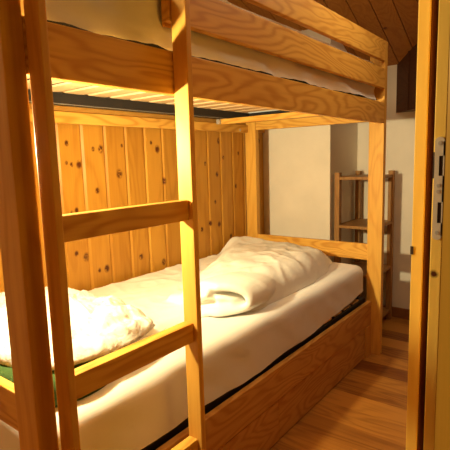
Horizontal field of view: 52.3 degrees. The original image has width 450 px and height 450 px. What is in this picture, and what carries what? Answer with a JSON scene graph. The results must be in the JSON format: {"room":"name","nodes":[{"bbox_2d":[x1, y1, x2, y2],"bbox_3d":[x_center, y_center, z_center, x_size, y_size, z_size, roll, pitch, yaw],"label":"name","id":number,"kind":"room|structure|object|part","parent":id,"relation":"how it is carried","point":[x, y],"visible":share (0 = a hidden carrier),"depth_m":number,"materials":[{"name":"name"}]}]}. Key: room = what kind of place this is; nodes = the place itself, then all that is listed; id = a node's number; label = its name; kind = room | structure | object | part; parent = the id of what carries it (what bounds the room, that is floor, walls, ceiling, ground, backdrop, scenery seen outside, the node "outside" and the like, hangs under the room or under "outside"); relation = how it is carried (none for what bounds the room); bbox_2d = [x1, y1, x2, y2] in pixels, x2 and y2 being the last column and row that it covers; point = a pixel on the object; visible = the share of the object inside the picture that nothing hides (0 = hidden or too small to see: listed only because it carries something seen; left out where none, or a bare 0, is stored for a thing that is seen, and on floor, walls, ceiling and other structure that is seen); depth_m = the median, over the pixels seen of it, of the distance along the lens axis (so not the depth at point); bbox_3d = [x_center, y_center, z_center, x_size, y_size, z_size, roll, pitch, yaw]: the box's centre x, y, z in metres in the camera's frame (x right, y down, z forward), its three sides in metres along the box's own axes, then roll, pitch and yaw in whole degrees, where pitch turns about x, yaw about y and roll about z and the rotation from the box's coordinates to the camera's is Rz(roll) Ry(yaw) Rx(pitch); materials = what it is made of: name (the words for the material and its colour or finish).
{"room":"bunk bedroom","nodes":[
{"label":"bunk bedroom","id":0,"kind":"room"},
{"bbox_2d":[29,0,227,118],"bbox_3d":[-0.747,-0.948,1.927,0.091,3.640,4.200,5,10,37],"label":"wall","id":1,"kind":"structure","parent":0,"point":[58,104],"depth_m":2.21,"materials":[{"name":"beige paint"}]},
{"bbox_2d":[0,122,263,292],"bbox_3d":[-0.521,0.172,2.265,0.029,1.317,2.608,5,10,37],"label":"panelling","id":2,"kind":"object","parent":1,"relation":"attached to","point":[101,167],"visible":0.24,"depth_m":2.32,"materials":[{"name":"brown wood"}]},
{"bbox_2d":[29,103,264,132],"bbox_3d":[-0.527,-0.505,2.159,0.045,0.066,2.608,5,10,37],"label":"trim","id":3,"kind":"structure","parent":1,"relation":"attached to","point":[56,107],"depth_m":2.17,"materials":[{"name":"brown wood"}]},
{"bbox_2d":[263,29,357,263],"bbox_3d":[0.609,-0.323,3.272,0.521,1.949,0.470,5,10,37],"label":"wall","id":4,"kind":"structure","parent":0,"point":[300,164],"depth_m":3.08,"materials":[{"name":"beige paint"}]},
{"bbox_2d":[227,0,418,65],"bbox_3d":[-0.107,-1.733,1.301,1.877,1.965,4.200,5,10,37],"label":"ceiling","id":5,"kind":"structure","parent":0,"point":[388,24],"depth_m":2.68,"materials":[{"name":"brown wood"}]},
{"bbox_2d":[269,316,408,449],"bbox_3d":[0.481,0.987,1.182,3.234,0.050,4.368,5,10,37],"label":"floor","id":6,"kind":"structure","parent":0,"point":[366,409],"depth_m":2.07,"materials":[{"name":"brown wood"}]},
{"bbox_2d":[0,0,387,449],"bbox_3d":[-0.112,-0.030,1.982,0.903,1.772,2.089,5,10,37],"label":"bunk bed","id":7,"kind":"object","parent":6,"relation":"on","point":[260,413],"visible":0.87,"depth_m":1.49,"materials":[{"name":"brown wood"}]},
{"bbox_3d":[-0.724,0.391,1.226,0.741,0.092,0.024,5,10,37],"label":"rail","id":8,"kind":"part","parent":7,"relation":"part of","materials":[{"name":"brown wood"}]},
{"bbox_3d":[-0.408,0.152,0.936,0.082,1.722,0.044,5,10,37],"label":"post","id":9,"kind":"part","parent":7,"relation":"part of","materials":[{"name":"brown wood"}]},
{"bbox_2d":[23,0,205,449],"bbox_3d":[-0.216,0.024,1.063,0.049,1.929,0.415,5,10,37],"label":"ladder","id":10,"kind":"object","parent":7,"relation":"attached to","point":[72,384],"visible":1,"depth_m":1.02,"materials":[{"name":"brown wood"}]},
{"bbox_3d":[-0.469,-0.494,2.187,0.021,0.049,2.007,5,10,37],"label":"rail","id":11,"kind":"part","parent":7,"relation":"part of","materials":[{"name":"brown wood"}]},
{"bbox_2d":[27,77,289,117],"bbox_3d":[-0.145,-0.545,1.930,0.783,0.049,1.978,5,10,37],"label":"base","id":12,"kind":"object","parent":7,"relation":"on","point":[118,98],"visible":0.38,"depth_m":2.09,"materials":[{"name":"brown wood"}]},
{"bbox_2d":[27,20,364,97],"bbox_3d":[-0.134,-0.653,1.891,0.823,0.170,1.949,5,10,37],"label":"mattress","id":13,"kind":"object","parent":12,"relation":"on","point":[55,22],"visible":0.05,"depth_m":1.42,"materials":[{"name":"black fabric"}]},
{"bbox_2d":[20,0,375,112],"bbox_3d":[-0.128,-0.661,1.896,0.868,0.211,2.006,5,10,37],"label":"fitted sheet","id":14,"kind":"object","parent":13,"relation":"on","point":[136,20],"visible":0.31,"depth_m":1.17,"materials":[{"name":"white fabric"}]},
{"bbox_3d":[0.225,-0.467,1.652,0.025,0.107,2.007,5,10,37],"label":"rail","id":15,"kind":"part","parent":7,"relation":"part of","materials":[{"name":"brown wood"}]},
{"bbox_3d":[-0.090,0.847,1.460,0.018,0.170,0.984,5,10,37],"label":"plinth panel","id":16,"kind":"part","parent":7,"relation":"part of","materials":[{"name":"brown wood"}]},
{"bbox_3d":[0.187,-0.163,3.038,0.080,1.722,0.039,5,10,37],"label":"post","id":17,"kind":"part","parent":7,"relation":"part of","materials":[{"name":"brown wood"}]},
{"bbox_2d":[141,297,364,449],"bbox_3d":[-0.114,0.533,2.083,0.783,0.049,1.978,5,10,37],"label":"base","id":18,"kind":"object","parent":7,"relation":"on","point":[358,301],"visible":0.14,"depth_m":1.77,"materials":[{"name":"brown wood"}]},
{"bbox_3d":[-0.121,0.421,2.057,0.778,0.168,1.949,5,10,37],"label":"mattress","id":19,"kind":"object","parent":18,"relation":"on","visible":0},
{"bbox_2d":[0,262,362,449],"bbox_3d":[-0.118,0.420,2.058,0.807,0.207,1.971,5,10,37],"label":"fitted sheet","id":20,"kind":"object","parent":19,"relation":"on","point":[136,409],"visible":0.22,"depth_m":1.52,"materials":[{"name":"white fabric"}]},
{"bbox_2d":[0,354,107,406],"bbox_3d":[-0.640,0.380,1.413,0.750,0.085,0.335,5,10,37],"label":"blanket","id":21,"kind":"object","parent":20,"relation":"on","point":[6,372],"visible":0.05,"depth_m":1.18,"materials":[{"name":"green fabric"}]},
{"bbox_2d":[0,287,154,370],"bbox_3d":[-0.595,0.284,1.497,0.755,0.104,0.533,5,10,37],"label":"pillow","id":22,"kind":"object","parent":21,"relation":"on","point":[100,326],"visible":0.53,"depth_m":1.35,"materials":[{"name":"white fabric"}]},
{"bbox_2d":[88,236,332,336],"bbox_3d":[-0.010,0.224,2.223,0.754,0.145,1.460,5,10,37],"label":"duvet","id":23,"kind":"object","parent":20,"relation":"on","point":[249,274],"visible":0.81,"depth_m":2.02,"materials":[{"name":"white fabric"}]},
{"bbox_3d":[0.216,0.627,1.839,0.024,0.135,2.007,5,10,37],"label":"rail","id":24,"kind":"part","parent":7,"relation":"part of","materials":[{"name":"brown wood"}]},
{"bbox_3d":[0.497,-0.620,2.719,0.741,0.066,0.024,5,10,37],"label":"rail","id":25,"kind":"part","parent":7,"relation":"part of","materials":[{"name":"brown wood"}]},
{"bbox_3d":[0.518,0.129,2.825,0.741,0.092,0.024,5,10,37],"label":"rail","id":26,"kind":"part","parent":7,"relation":"part of","materials":[{"name":"brown wood"}]},
{"bbox_3d":[0.494,0.724,2.214,0.018,0.170,0.930,5,10,37],"label":"drawer","id":27,"kind":"part","parent":7,"relation":"part of","materials":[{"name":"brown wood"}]},
{"bbox_3d":[0.807,0.661,2.613,0.024,0.176,0.084,5,10,37],"label":"plinth panel","id":28,"kind":"part","parent":7,"relation":"part of","materials":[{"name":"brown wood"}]},
{"bbox_3d":[0.839,-0.111,2.540,0.082,1.722,0.039,5,10,37],"label":"post","id":29,"kind":"part","parent":7,"relation":"part of","materials":[{"name":"brown wood"}]},
{"bbox_2d":[334,170,394,319],"bbox_3d":[0.936,0.160,3.072,0.263,1.032,0.382,5,10,37],"label":"shelving unit","id":30,"kind":"object","parent":6,"relation":"on","point":[359,224],"visible":0.41,"depth_m":3.09,"materials":[{"name":"brown wood"}]},
{"bbox_3d":[0.740,0.175,3.007,0.034,1.032,0.038,5,10,37],"label":"post","id":31,"kind":"part","parent":30,"relation":"part of","materials":[{"name":"brown wood"}]},
{"bbox_3d":[0.950,0.131,3.277,0.034,1.032,0.038,5,10,37],"label":"post","id":32,"kind":"part","parent":30,"relation":"part of","materials":[{"name":"brown wood"}]},
{"bbox_3d":[0.931,-0.007,3.049,0.254,0.018,0.374,5,10,37],"label":"shelf","id":33,"kind":"part","parent":30,"relation":"part of","materials":[{"name":"brown wood"}]},
{"bbox_3d":[0.922,-0.315,3.005,0.254,0.018,0.374,5,10,37],"label":"shelf","id":34,"kind":"part","parent":30,"relation":"part of","materials":[{"name":"brown wood"}]},
{"bbox_3d":[0.940,0.300,3.092,0.254,0.018,0.374,5,10,37],"label":"shelf","id":35,"kind":"part","parent":30,"relation":"part of","materials":[{"name":"brown wood"}]},
{"bbox_3d":[0.948,0.608,3.136,0.254,0.018,0.374,5,10,37],"label":"shelf","id":36,"kind":"part","parent":30,"relation":"part of","materials":[{"name":"brown wood"}]},
{"bbox_3d":[1.131,0.145,3.138,0.034,1.032,0.038,5,10,37],"label":"post","id":37,"kind":"part","parent":30,"relation":"part of","materials":[{"name":"brown wood"}]},
{"bbox_2d":[357,65,415,308],"bbox_3d":[1.211,-0.221,3.153,1.632,1.748,0.084,5,10,37],"label":"wall","id":38,"kind":"structure","parent":0,"point":[400,127],"depth_m":3.13,"materials":[{"name":"beige paint"}]},
{"bbox_2d":[383,305,409,319],"bbox_3d":[1.378,0.628,3.100,1.027,0.071,0.013,5,10,37],"label":"baseboard","id":39,"kind":"structure","parent":38,"relation":"attached to","point":[398,312],"depth_m":3.20,"materials":[{"name":"brown wood"}]},
{"bbox_2d":[396,43,417,112],"bbox_3d":[1.239,-0.996,2.532,0.764,0.630,0.655,5,10,37],"label":"trim","id":40,"kind":"structure","parent":38,"relation":"attached to","point":[407,67],"depth_m":2.90,"materials":[{"name":"brown wood"}]},
{"bbox_3d":[0.498,-0.511,0.951,0.029,2.979,4.242,5,10,37],"label":"wall","id":41,"kind":"structure","parent":0,"visible":0},
{"bbox_2d":[406,0,431,449],"bbox_3d":[0.388,-0.093,0.865,0.020,2.181,0.150,5,10,37],"label":"trim","id":42,"kind":"structure","parent":41,"relation":"attached to","point":[425,6],"depth_m":0.81,"materials":[{"name":"brown wood"}]},
{"bbox_2d":[417,0,438,449],"bbox_3d":[0.395,-0.079,0.857,0.002,2.155,0.139,5,10,37],"label":"trim","id":43,"kind":"structure","parent":41,"relation":"attached to","point":[435,3],"depth_m":0.82,"materials":[{"name":"brown wood"}]},
{"bbox_2d":[410,0,449,449],"bbox_3d":[0.558,-0.086,1.055,0.063,2.088,0.759,5,10,37],"label":"door","id":44,"kind":"structure","parent":41,"relation":"in","point":[437,390],"depth_m":0.77,"materials":[{"name":"brown wood"}]},
{"bbox_3d":[0.346,-0.058,0.742,0.015,0.167,0.002,5,10,37],"label":"strike plate","id":45,"kind":"part","parent":44,"relation":"part of","materials":[{"name":"metal"}]}
]}

